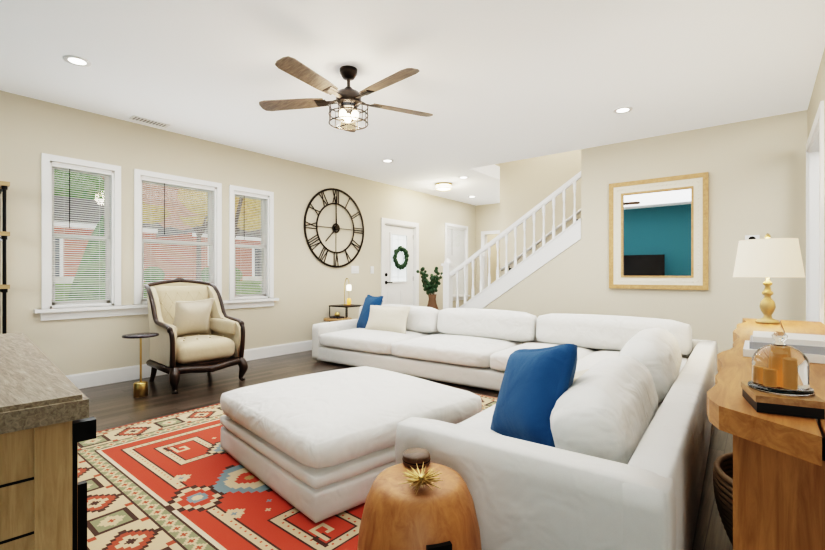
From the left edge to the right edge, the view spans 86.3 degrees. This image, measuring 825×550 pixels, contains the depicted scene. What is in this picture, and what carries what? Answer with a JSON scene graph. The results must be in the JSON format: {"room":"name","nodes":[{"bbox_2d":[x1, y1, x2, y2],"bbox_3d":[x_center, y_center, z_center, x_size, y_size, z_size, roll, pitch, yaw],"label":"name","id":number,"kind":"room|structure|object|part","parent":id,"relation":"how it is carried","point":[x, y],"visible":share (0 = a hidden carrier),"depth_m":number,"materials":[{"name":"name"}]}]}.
{"room":"living room","nodes":[
{"label":"living room","id":0,"kind":"room"},
{"bbox_2d":[0,90,475,375],"bbox_3d":[-1.458,-0.255,6.726,0.150,2.740,9.520,0,0,38],"label":"wall","id":1,"kind":"structure","parent":0,"point":[308,287],"depth_m":5.41,"materials":[{"name":"paint"}]},
{"bbox_2d":[41,153,120,308],"bbox_3d":[-3.290,-0.358,4.375,0.205,1.550,0.706,0,0,38],"label":"window","id":2,"kind":"structure","parent":1,"relation":"in","point":[47,183],"depth_m":4.35,"materials":[{"name":"white"}]},
{"bbox_2d":[52,163,110,305],"bbox_3d":[-3.272,-0.375,4.362,0.040,1.360,0.486,0,0,38],"label":"window blind","id":3,"kind":"object","parent":2,"relation":"attached to","point":[83,170],"visible":0.85,"depth_m":4.35,"materials":[{"name":"white plastic"}]},
{"bbox_2d":[33,298,278,320],"bbox_3d":[-2.659,0.370,5.043,0.062,0.110,2.590,0,0,38],"label":"window sill","id":4,"kind":"structure","parent":1,"relation":"attached to","point":[79,312],"depth_m":4.50,"materials":[{"name":"white wood"}]},
{"bbox_2d":[134,169,221,304],"bbox_3d":[-2.711,-0.358,5.104,0.205,1.550,1.026,0,0,38],"label":"window","id":5,"kind":"structure","parent":1,"relation":"in","point":[139,240],"depth_m":5.06,"materials":[{"name":"white wood"}]},
{"bbox_2d":[142,178,213,301],"bbox_3d":[-2.694,-0.375,5.090,0.040,1.360,0.806,0,0,38],"label":"window blind","id":6,"kind":"object","parent":5,"relation":"attached to","point":[175,185],"visible":0.77,"depth_m":5.05,"materials":[{"name":"white plastic"}]},
{"bbox_2d":[66,340,311,388],"bbox_3d":[-2.402,1.042,5.404,0.016,0.147,5.975,0,0,38],"label":"baseboard","id":7,"kind":"structure","parent":1,"relation":"attached to","point":[99,378],"depth_m":4.68,"materials":[{"name":"white"}]},
{"bbox_2d":[229,185,273,299],"bbox_3d":[-2.148,-0.358,5.812,0.205,1.550,0.696,0,0,38],"label":"window","id":8,"kind":"structure","parent":1,"relation":"in","point":[269,235],"depth_m":5.91,"materials":[{"name":"white wood"}]},
{"bbox_2d":[235,192,267,297],"bbox_3d":[-2.131,-0.375,5.798,0.040,1.360,0.476,0,0,38],"label":"window blind","id":9,"kind":"object","parent":8,"relation":"attached to","point":[249,195],"visible":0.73,"depth_m":5.79,"materials":[{"name":"white plastic"}]},
{"bbox_2d":[304,188,363,267],"bbox_3d":[-1.196,-0.735,6.902,0.039,1.240,1.240,0,0,38],"label":"clock","id":10,"kind":"object","parent":1,"relation":"attached to","point":[336,227],"visible":1,"depth_m":6.85,"materials":[{"name":"grey metal"}]},
{"bbox_2d":[351,266,358,272],"bbox_3d":[-0.944,-0.087,7.244,0.010,0.125,0.170,0,0,38],"label":"switch plate","id":11,"kind":"object","parent":1,"relation":"attached to","point":[354,269],"depth_m":7.24,"materials":[{"name":"white plastic"}]},
{"bbox_2d":[370,266,373,273],"bbox_3d":[-0.692,-0.087,7.561,0.010,0.125,0.080,0,0,38],"label":"switch plate","id":12,"kind":"object","parent":1,"relation":"attached to","point":[371,267],"depth_m":7.55,"materials":[{"name":"white plastic"}]},
{"bbox_2d":[385,225,412,304],"bbox_3d":[-0.245,0.095,8.189,0.100,1.996,0.876,0,0,38],"label":"front door","id":13,"kind":"structure","parent":1,"relation":"in","point":[398,286],"depth_m":8.20,"materials":[{"name":"white wood"}]},
{"bbox_2d":[393,246,408,269],"bbox_3d":[-0.213,-0.319,8.153,0.080,0.452,0.434,0,0,38],"label":"wreath","id":14,"kind":"object","parent":13,"relation":"attached to","point":[406,256],"visible":1,"depth_m":8.12,"materials":[{"name":"green plant"}]},
{"bbox_2d":[381,218,418,305],"bbox_3d":[-0.275,0.052,8.200,0.170,2.125,1.070,0,0,38],"label":"door frame","id":15,"kind":"structure","parent":1,"relation":"attached to","point":[399,223],"depth_m":8.39,"materials":[{"name":"white wood"}]},
{"bbox_2d":[445,223,469,300],"bbox_3d":[0.927,-0.273,9.684,0.205,1.660,0.976,0,0,38],"label":"door frame","id":16,"kind":"structure","parent":1,"relation":"in","point":[461,296],"depth_m":9.88,"materials":[{"name":"white wood"}]},
{"bbox_2d":[447,227,464,294],"bbox_3d":[0.945,-0.290,9.671,0.040,1.470,0.756,0,0,38],"label":"door","id":17,"kind":"structure","parent":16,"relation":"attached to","point":[455,257],"depth_m":9.71,"materials":[{"name":"white wood"}]},
{"bbox_2d":[79,350,732,549],"bbox_3d":[2.414,1.165,5.170,8.150,0.100,11.900,0,0,38],"label":"floor","id":18,"kind":"structure","parent":0,"point":[114,405],"depth_m":4.00,"materials":[{"name":"brown wood"}]},
{"bbox_2d":[0,181,9,333],"bbox_3d":[-3.778,0.170,3.387,0.324,1.890,0.969,0,0,38],"label":"shelf","id":19,"kind":"object","parent":18,"relation":"on","point":[4,235],"visible":0.56,"depth_m":3.65,"materials":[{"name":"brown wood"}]},
{"bbox_2d":[0,333,95,549],"bbox_3d":[-1.643,0.713,1.593,1.780,0.805,0.520,0,0,44],"label":"cabinet","id":20,"kind":"object","parent":18,"relation":"on","point":[47,423],"visible":1,"depth_m":1.11,"materials":[{"name":"brown wood"}]},
{"bbox_2d":[122,333,158,396],"bbox_3d":[-2.508,0.832,4.061,0.296,0.564,0.296,0,0,38],"label":"table","id":21,"kind":"object","parent":18,"relation":"on","point":[140,388],"visible":1,"depth_m":4.03,"materials":[{"name":"gold metal"}]},
{"bbox_2d":[144,278,247,393],"bbox_3d":[-2.308,0.584,4.630,0.872,1.105,0.779,0,0,38],"label":"armchair","id":22,"kind":"object","parent":18,"relation":"on","point":[195,326],"visible":1,"depth_m":4.57,"materials":[{"name":"brown wood"}]},
{"bbox_2d":[169,297,214,337],"bbox_3d":[-2.338,0.450,4.677,0.220,0.402,0.418,0,0,38],"label":"pillow","id":23,"kind":"object","parent":22,"relation":"on","point":[191,319],"depth_m":4.62,"materials":[{"name":"beige fabric"}]},
{"bbox_2d":[78,393,496,549],"bbox_3d":[-0.431,1.109,2.954,3.003,0.010,3.171,0,0,38],"label":"rug","id":24,"kind":"object","parent":18,"relation":"on","point":[182,481],"visible":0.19,"depth_m":2.17,"materials":[{"name":"red fabric"}]},
{"bbox_2d":[220,366,481,522],"bbox_3d":[-0.393,0.881,2.745,1.205,0.432,1.205,0,0,-43],"label":"ottoman","id":25,"kind":"object","parent":24,"relation":"on","point":[317,447],"visible":0.92,"depth_m":2.27,"materials":[{"name":"fabric"}]},
{"bbox_2d":[357,462,481,549],"bbox_3d":[0.022,0.871,1.394,0.400,0.462,0.400,0,0,38],"label":"side table","id":26,"kind":"object","parent":24,"relation":"on","point":[397,515],"visible":0.85,"depth_m":1.27,"materials":[{"name":"brown wood"}]},
{"bbox_2d":[401,448,443,493],"bbox_3d":[0.022,0.605,1.395,0.236,0.070,0.245,0,0,38],"label":"decor","id":27,"kind":"object","parent":26,"relation":"on","point":[416,458],"visible":0.98,"depth_m":1.45,"materials":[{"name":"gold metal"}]},
{"bbox_2d":[323,278,362,321],"bbox_3d":[-1.046,0.581,6.549,0.495,1.070,0.665,0,0,38],"label":"side table","id":28,"kind":"object","parent":18,"relation":"on","point":[346,307],"depth_m":6.64,"materials":[{"name":"black metal"}]},
{"bbox_2d":[329,312,343,318],"bbox_3d":[-1.103,0.586,6.425,0.180,0.087,0.130,0,0,38],"label":"decor","id":29,"kind":"object","parent":28,"relation":"on","point":[337,315],"visible":1,"depth_m":6.40,"materials":[{"name":"gold metal"}]},
{"bbox_3d":[-0.994,0.252,6.715,0.141,0.413,0.110,0,0,38],"label":"lamp table lamp","id":30,"kind":"part","parent":28,"relation":"part of","materials":[{"name":"white"}]},
{"bbox_2d":[416,267,442,309],"bbox_3d":[0.291,0.484,7.582,0.406,1.260,0.394,0,0,38],"label":"potted plant","id":31,"kind":"object","parent":18,"relation":"on","point":[430,287],"visible":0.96,"depth_m":7.56,"materials":[{"name":"green plant"}]},
{"bbox_2d":[441,171,580,308],"bbox_3d":[2.459,-0.639,6.082,4.305,3.503,1.013,0,0,38],"label":"stairs","id":32,"kind":"structure","parent":18,"relation":"on","point":[554,247],"depth_m":6.30,"materials":[{"name":"white wood"}]},
{"bbox_2d":[312,295,717,549],"bbox_3d":[0.044,0.685,3.897,4.396,0.823,3.495,0,0,38],"label":"sofa","id":33,"kind":"object","parent":18,"relation":"on","point":[589,432],"visible":1,"depth_m":1.75,"materials":[{"name":"fabric"}]},
{"bbox_2d":[713,452,732,545],"bbox_3d":[1.409,0.927,1.589,0.539,0.374,0.539,0,0,38],"label":"basket","id":34,"kind":"object","parent":18,"relation":"on","point":[723,477],"visible":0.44,"depth_m":1.65,"materials":[{"name":"brown wicker"}]},
{"bbox_2d":[707,318,824,549],"bbox_3d":[1.731,0.723,2.035,0.471,0.785,3.100,0,0,38],"label":"table","id":35,"kind":"object","parent":18,"relation":"on","point":[778,481],"visible":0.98,"depth_m":1.19,"materials":[{"name":"brown wood"}]},
{"bbox_2d":[733,233,804,323],"bbox_3d":[2.424,0.021,3.004,0.388,0.615,0.388,0,0,38],"label":"table lamp","id":36,"kind":"object","parent":35,"relation":"on","point":[768,257],"visible":1,"depth_m":2.88,"materials":[{"name":"white fabric"}]},
{"bbox_2d":[741,332,824,418],"bbox_3d":[0.918,0.235,1.098,0.132,0.186,0.162,0,0,26],"label":"cloche","id":37,"kind":"object","parent":35,"relation":"on","point":[779,383],"visible":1,"depth_m":1.06,"materials":[{"name":"clear glass"}]},
{"bbox_2d":[743,331,824,363],"bbox_3d":[1.550,0.288,1.795,0.315,0.080,0.300,0,0,38],"label":"books","id":38,"kind":"object","parent":35,"relation":"on","point":[811,347],"visible":0.72,"depth_m":1.72,"materials":[{"name":"white paper"}]},
{"bbox_2d":[0,0,824,205],"bbox_3d":[0.782,-2.205,4.947,5.870,1.160,9.520,0,0,38],"label":"ceiling","id":39,"kind":"structure","parent":0,"point":[490,84],"depth_m":3.50,"materials":[{"name":"paint"}]},
{"bbox_2d":[63,55,91,66],"bbox_3d":[-2.539,-1.619,3.332,0.175,0.009,0.175,0,0,29],"label":"recessed light","id":40,"kind":"object","parent":39,"relation":"in","point":[76,61],"depth_m":3.33,"materials":[{"name":"white plastic"}]},
{"bbox_2d":[129,115,170,127],"bbox_3d":[-2.772,-1.620,4.654,0.130,0.009,0.360,0,0,38],"label":"ceiling vent","id":41,"kind":"object","parent":39,"relation":"in","point":[149,121],"visible":1,"depth_m":4.63,"materials":[{"name":"white metal"}]},
{"bbox_2d":[259,56,432,131],"bbox_3d":[-0.491,-1.408,3.437,1.410,0.431,1.425,0,0,38],"label":"fan light","id":42,"kind":"object","parent":39,"relation":"hanging from","point":[348,101],"visible":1,"depth_m":3.40,"materials":[{"name":"brown wood"}]},
{"bbox_2d":[382,159,393,162],"bbox_3d":[-0.353,-1.619,6.244,0.175,0.009,0.175,0,0,29],"label":"recessed light","id":43,"kind":"object","parent":39,"relation":"in","point":[384,160],"depth_m":6.22,"materials":[{"name":"white plastic"}]},
{"bbox_2d":[435,182,451,190],"bbox_3d":[0.558,-1.577,7.857,0.300,0.094,0.300,0,0,38],"label":"flush light","id":44,"kind":"object","parent":39,"relation":"attached to","point":[443,186],"visible":1,"depth_m":7.76,"materials":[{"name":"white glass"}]},
{"bbox_2d":[613,106,632,113],"bbox_3d":[2.067,-1.619,4.322,0.175,0.009,0.175,0,0,29],"label":"recessed light","id":45,"kind":"object","parent":39,"relation":"in","point":[621,110],"depth_m":4.32,"materials":[{"name":"white plastic"}]},
{"bbox_2d":[476,203,499,294],"bbox_3d":[2.906,-0.305,10.717,2.260,2.840,2.400,0,0,38],"label":"wall","id":46,"kind":"structure","parent":0,"point":[487,217],"depth_m":10.25,"materials":[{"name":"paint"}]},
{"bbox_2d":[481,230,499,287],"bbox_3d":[2.004,0.052,9.967,0.950,2.125,0.138,0,0,38],"label":"door frame","id":47,"kind":"structure","parent":46,"relation":"attached to","point":[483,239],"depth_m":10.19,"materials":[{"name":"white wood"}]},
{"bbox_2d":[500,149,580,276],"bbox_3d":[3.080,-0.835,6.314,3.970,3.900,0.120,0,0,38],"label":"wall","id":48,"kind":"structure","parent":0,"point":[527,185],"depth_m":7.06,"materials":[{"name":"paint"}]},
{"bbox_2d":[483,110,806,353],"bbox_3d":[2.575,-0.835,6.055,4.200,3.900,1.155,0,0,38],"label":"wall","id":49,"kind":"structure","parent":0,"point":[755,169],"depth_m":4.96,"materials":[{"name":"paint"}]},
{"bbox_3d":[2.840,-0.480,5.134,1.020,1.290,0.043,0,0,38],"label":"mirror","id":50,"kind":"part","parent":49,"relation":"part of","materials":[{"name":"mirror"}]},
{"bbox_2d":[745,235,759,239],"bbox_3d":[3.575,-0.372,4.560,0.206,0.085,0.029,0,0,38],"label":"thermostat","id":51,"kind":"object","parent":49,"relation":"attached to","point":[747,237],"visible":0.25,"depth_m":4.58,"materials":[{"name":"white plastic"}]},
{"bbox_2d":[807,48,824,324],"bbox_3d":[3.014,-0.305,1.865,1.700,2.840,7.170,0,0,38],"label":"wall","id":52,"kind":"structure","parent":0,"point":[818,94],"depth_m":3.36,"materials":[{"name":"paint"}]},
{"bbox_2d":[806,101,823,323],"bbox_3d":[3.436,-0.072,3.682,0.138,2.375,1.370,0,0,38],"label":"trim","id":53,"kind":"structure","parent":52,"relation":"attached to","point":[815,227],"depth_m":4.14,"materials":[{"name":"white wood"}]},
{"label":"outside","id":54,"kind":"structure","parent":0,"visible":0},
{"bbox_2d":[55,280,261,300],"bbox_3d":[-36.301,1.095,35.219,89.840,1.540,130.000,0,0,38],"label":"ground","id":55,"kind":"structure","parent":54,"point":[146,291],"depth_m":25.80,"materials":[{"name":"green plant"}]},
{"bbox_2d":[68,216,104,299],"bbox_3d":[-5.551,0.290,7.883,1.240,2.750,1.240,0,0,38],"label":"evergreen","id":56,"kind":"object","parent":55,"relation":"on","point":[96,230],"depth_m":7.54,"materials":[{"name":"green plant"}]},
{"bbox_2d":[54,196,163,282],"bbox_3d":[-19.933,-1.985,22.857,9.550,4.700,10.200,0,0,38],"label":"house","id":57,"kind":"structure","parent":55,"relation":"on","point":[94,215],"depth_m":21.80,"materials":[{"name":"red brick"}]},
{"bbox_2d":[100,176,260,292],"bbox_3d":[-5.866,-2.067,13.964,7.741,7.464,7.294,0,0,38],"label":"tree","id":58,"kind":"object","parent":55,"relation":"on","point":[187,204],"depth_m":12.87,"materials":[{"name":"yellow plant"}]},
{"bbox_2d":[144,267,241,281],"bbox_3d":[-12.890,0.015,24.329,1.376,1.094,45.635,0,0,38],"label":"hedge","id":59,"kind":"object","parent":55,"relation":"on","point":[164,275],"depth_m":23.09,"materials":[{"name":"green plant"}]},
{"bbox_2d":[165,204,235,280],"bbox_3d":[-11.244,-3.078,23.324,6.385,9.486,7.019,0,0,38],"label":"tree","id":60,"kind":"object","parent":55,"relation":"on","point":[175,225],"depth_m":23.13,"materials":[{"name":"plant"}]},
{"bbox_2d":[156,227,261,280],"bbox_3d":[-13.172,-2.185,32.173,9.550,5.100,9.700,0,0,38],"label":"house","id":61,"kind":"structure","parent":55,"relation":"on","point":[237,237],"depth_m":28.60,"materials":[{"name":"red brick"}]},
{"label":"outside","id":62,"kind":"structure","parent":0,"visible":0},
{"bbox_2d":[54,170,169,227],"bbox_3d":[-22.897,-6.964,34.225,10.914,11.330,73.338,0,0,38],"label":"tree","id":63,"kind":"object","parent":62,"point":[77,185],"depth_m":30.57,"materials":[{"name":"green plant"}]}
]}

